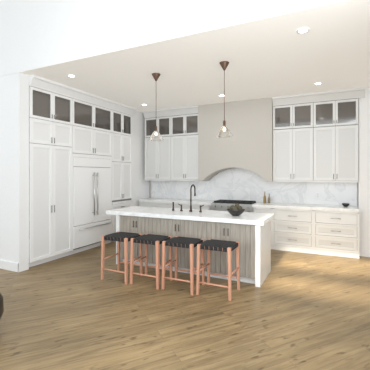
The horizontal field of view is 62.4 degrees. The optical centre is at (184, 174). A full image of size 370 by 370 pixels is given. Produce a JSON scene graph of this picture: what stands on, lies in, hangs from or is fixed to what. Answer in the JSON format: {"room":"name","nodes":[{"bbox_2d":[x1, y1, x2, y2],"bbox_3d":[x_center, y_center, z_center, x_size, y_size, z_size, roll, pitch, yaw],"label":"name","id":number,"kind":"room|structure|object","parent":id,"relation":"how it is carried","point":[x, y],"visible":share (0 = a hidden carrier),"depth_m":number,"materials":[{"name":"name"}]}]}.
{"room":"kitchen","nodes":[
{"label":"kitchen","id":0,"kind":"room"},
{"bbox_2d":[0,241,369,369],"bbox_3d":[-2.449,1.615,2.395,11.900,0.100,12.600,0,0,26],"label":"floor","id":1,"kind":"structure","parent":0,"point":[301,311],"depth_m":3.31,"materials":[{"name":"brown wood"}]},
{"bbox_2d":[0,293,3,319],"bbox_3d":[-2.071,1.292,2.923,0.580,0.544,0.580,0,0,26],"label":"floor vase","id":2,"kind":"object","parent":1,"relation":"on","point":[1,305],"visible":1,"depth_m":3.00,"materials":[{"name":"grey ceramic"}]},
{"bbox_2d":[29,75,72,266],"bbox_3d":[-2.635,-0.029,5.561,0.662,3.188,0.904,0,0,26],"label":"tall cabinet","id":3,"kind":"object","parent":1,"relation":"on","point":[50,103],"depth_m":5.38,"materials":[{"name":"white wood"}]},
{"bbox_2d":[73,88,112,253],"bbox_3d":[-2.183,-0.029,6.490,0.662,3.188,1.162,0,0,26],"label":"tall cabinet","id":4,"kind":"object","parent":1,"relation":"on","point":[86,160],"depth_m":6.28,"materials":[{"name":"white wood"}]},
{"bbox_2d":[101,231,142,284],"bbox_3d":[-0.949,1.240,4.612,0.466,0.649,0.416,0,0,26],"label":"bar stool","id":5,"kind":"object","parent":1,"relation":"on","point":[120,236],"visible":0.98,"depth_m":4.52,"materials":[{"name":"brown wood"}]},
{"bbox_2d":[113,103,132,241],"bbox_3d":[-1.763,-0.029,7.354,0.662,3.188,0.760,0,0,26],"label":"tall cabinet","id":6,"kind":"object","parent":1,"relation":"on","point":[122,115],"depth_m":7.21,"materials":[{"name":"white wood"}]},
{"bbox_2d":[130,234,172,288],"bbox_3d":[-0.484,1.240,4.425,0.466,0.649,0.416,0,0,26],"label":"bar stool","id":7,"kind":"object","parent":1,"relation":"on","point":[150,239],"visible":0.88,"depth_m":4.34,"materials":[{"name":"brown wood"}]},
{"bbox_2d":[139,202,170,207],"bbox_3d":[-0.607,1.137,7.846,0.957,0.854,0.578,0,0,26],"label":"base cabinet","id":8,"kind":"object","parent":1,"relation":"on","point":[144,204],"depth_m":7.59,"materials":[{"name":"white"}]},
{"bbox_2d":[162,236,204,294],"bbox_3d":[-0.019,1.240,4.238,0.466,0.649,0.416,0,0,26],"label":"bar stool","id":9,"kind":"object","parent":1,"relation":"on","point":[176,242],"visible":1,"depth_m":4.15,"materials":[{"name":"brown wood"}]},
{"bbox_2d":[171,204,210,209],"bbox_3d":[0.254,1.137,7.427,0.958,0.854,0.578,0,0,26],"label":"base cabinet","id":10,"kind":"object","parent":1,"relation":"on","point":[184,206],"depth_m":7.13,"materials":[{"name":"white"}]},
{"bbox_2d":[116,215,270,286],"bbox_3d":[0.089,1.135,5.112,2.490,0.857,0.807,0,0,26],"label":"kitchen island","id":11,"kind":"object","parent":1,"relation":"on","point":[254,241],"visible":0.58,"depth_m":4.61,"materials":[{"name":"white wood"}]},
{"bbox_2d":[106,206,273,225],"bbox_3d":[0.025,0.672,5.152,2.740,0.065,0.851,0,0,26],"label":"island countertop","id":12,"kind":"structure","parent":11,"relation":"on","point":[250,218],"depth_m":4.84,"materials":[{"name":"stone"}]},
{"bbox_2d":[172,184,203,211],"bbox_3d":[0.081,0.408,5.312,0.607,0.461,0.215,0,0,26],"label":"faucet","id":13,"kind":"object","parent":12,"relation":"on","point":[190,210],"visible":1,"depth_m":5.21,"materials":[{"name":"brown metal"}]},
{"bbox_2d":[227,203,244,215],"bbox_3d":[0.781,0.544,4.694,0.280,0.188,0.280,0,0,26],"label":"fruit bowl","id":14,"kind":"object","parent":12,"relation":"on","point":[235,210],"visible":1,"depth_m":4.63,"materials":[{"name":"grey ceramic"}]},
{"bbox_2d":[196,239,239,300],"bbox_3d":[0.446,1.240,4.051,0.466,0.649,0.416,0,0,26],"label":"bar stool","id":15,"kind":"object","parent":1,"relation":"on","point":[208,245],"visible":1,"depth_m":3.96,"materials":[{"name":"brown wood"}]},
{"bbox_2d":[215,207,254,212],"bbox_3d":[1.144,1.137,6.995,1.020,0.854,0.578,0,0,26],"label":"base cabinet","id":16,"kind":"object","parent":1,"relation":"on","point":[253,208],"depth_m":6.56,"materials":[{"name":"white"}]},
{"bbox_2d":[255,208,274,249],"bbox_3d":[1.773,1.137,6.689,0.380,0.854,0.578,0,0,26],"label":"base cabinet","id":17,"kind":"object","parent":1,"relation":"on","point":[257,210],"depth_m":6.34,"materials":[{"name":"white wood"}]},
{"bbox_2d":[275,208,314,253],"bbox_3d":[2.299,1.137,6.433,0.790,0.854,0.578,0,0,26],"label":"base cabinet","id":18,"kind":"object","parent":1,"relation":"on","point":[294,228],"depth_m":6.15,"materials":[{"name":"white wood"}]},
{"bbox_2d":[315,210,358,257],"bbox_3d":[3.007,1.137,6.089,0.783,0.854,0.578,0,0,26],"label":"base cabinet","id":19,"kind":"object","parent":1,"relation":"on","point":[333,233],"depth_m":5.82,"materials":[{"name":"white wood"}]},
{"bbox_2d":[139,198,358,211],"bbox_3d":[1.157,0.676,6.978,4.888,0.063,0.606,0,0,26],"label":"countertop","id":20,"kind":"structure","parent":19,"relation":"on","point":[340,208],"depth_m":6.42,"materials":[{"name":"stone"}]},
{"bbox_2d":[211,200,255,211],"bbox_3d":[1.110,0.706,6.925,0.920,0.188,0.584,0,0,26],"label":"range","id":21,"kind":"object","parent":20,"relation":"in","point":[246,205],"visible":0.77,"depth_m":6.79,"materials":[{"name":"silver metal"}]},
{"bbox_2d":[263,192,269,202],"bbox_3d":[1.818,0.515,6.772,0.156,0.256,0.056,0,0,-1],"label":"oil bottles","id":22,"kind":"object","parent":20,"relation":"on","point":[264,199],"visible":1,"depth_m":6.76,"materials":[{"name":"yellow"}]},
{"bbox_2d":[0,0,369,271],"bbox_3d":[-1.611,-1.235,4.463,11.600,5.600,0.167,0,0,26],"label":"wall","id":23,"kind":"structure","parent":0,"point":[38,36],"depth_m":4.40,"materials":[{"name":"paint"}]},
{"bbox_2d":[0,260,18,271],"bbox_3d":[-4.757,1.494,5.891,4.692,0.139,0.015,0,0,26],"label":"baseboard","id":24,"kind":"structure","parent":23,"relation":"attached to","point":[9,266],"depth_m":4.95,"materials":[{"name":"white wood"}]},
{"bbox_2d":[29,4,369,112],"bbox_3d":[1.126,-1.750,5.444,8.135,0.250,3.990,0,0,26],"label":"ceiling","id":25,"kind":"structure","parent":0,"point":[329,51],"depth_m":4.65,"materials":[{"name":"paint"}]},
{"bbox_2d":[148,73,163,140],"bbox_3d":[-0.469,-1.085,4.957,0.250,1.079,0.250,0,0,26],"label":"pendant lamp","id":26,"kind":"object","parent":25,"relation":"hanging from","point":[156,77],"visible":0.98,"depth_m":4.94,"materials":[{"name":"glass"}]},
{"bbox_2d":[216,61,232,137],"bbox_3d":[0.574,-1.085,4.450,0.250,1.079,0.250,0,0,26],"label":"pendant lamp","id":27,"kind":"object","parent":25,"relation":"hanging from","point":[224,64],"visible":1,"depth_m":4.44,"materials":[{"name":"glass"}]},
{"bbox_2d":[296,27,309,33],"bbox_3d":[1.332,-1.621,3.448,0.140,0.004,0.140,0,0,26],"label":"recessed light","id":28,"kind":"object","parent":25,"relation":"in","point":[302,30],"visible":1,"depth_m":3.44,"materials":[{"name":"white plastic"}]},
{"bbox_2d":[149,180,318,204],"bbox_3d":[0.916,-0.030,7.597,5.873,3.190,0.300,0,0,26],"label":"wall","id":29,"kind":"structure","parent":0,"point":[150,189],"depth_m":8.33,"materials":[{"name":"white paint"}]},
{"bbox_2d":[143,109,170,180],"bbox_3d":[-0.616,-0.732,7.948,0.776,1.784,0.401,0,0,26],"label":"upper cabinet","id":30,"kind":"object","parent":29,"relation":"attached to","point":[157,153],"depth_m":7.75,"materials":[{"name":"white wood"}]},
{"bbox_2d":[171,105,197,180],"bbox_3d":[0.082,-0.732,7.609,0.775,1.784,0.401,0,0,26],"label":"upper cabinet","id":31,"kind":"object","parent":29,"relation":"attached to","point":[173,156],"depth_m":7.43,"materials":[{"name":"white wood"}]},
{"bbox_2d":[198,97,272,181],"bbox_3d":[1.174,-0.732,7.025,1.693,1.783,0.456,0,0,26],"label":"range hood","id":32,"kind":"object","parent":29,"relation":"attached to","point":[248,145],"visible":0.92,"depth_m":6.78,"materials":[{"name":"beige paint"}]},
{"bbox_2d":[151,168,356,205],"bbox_3d":[1.282,0.204,7.235,4.888,0.878,0.027,0,0,26],"label":"backsplash","id":33,"kind":"structure","parent":29,"relation":"attached to","point":[238,184],"depth_m":7.08,"materials":[{"name":"stone"}]},
{"bbox_2d":[272,93,315,181],"bbox_3d":[2.320,-0.732,6.521,0.799,1.784,0.401,0,0,26],"label":"upper cabinet","id":34,"kind":"object","parent":29,"relation":"attached to","point":[294,116],"depth_m":6.32,"materials":[{"name":"white wood"}]},
{"bbox_2d":[316,88,359,182],"bbox_3d":[3.038,-0.732,6.172,0.799,1.784,0.401,0,0,26],"label":"upper cabinet","id":35,"kind":"object","parent":29,"relation":"attached to","point":[316,137],"depth_m":5.97,"materials":[{"name":"white wood"}]},
{"bbox_2d":[357,88,369,249],"bbox_3d":[4.494,-0.030,5.653,2.260,3.190,0.668,0,0,26],"label":"wall","id":36,"kind":"structure","parent":0,"point":[363,195],"depth_m":5.81,"materials":[{"name":"white paint"}]},
{"bbox_2d":[359,249,369,256],"bbox_3d":[4.210,1.494,5.409,1.954,0.139,0.015,0,0,26],"label":"baseboard","id":37,"kind":"structure","parent":36,"relation":"attached to","point":[362,252],"depth_m":5.79,"materials":[{"name":"white wood"}]}
]}

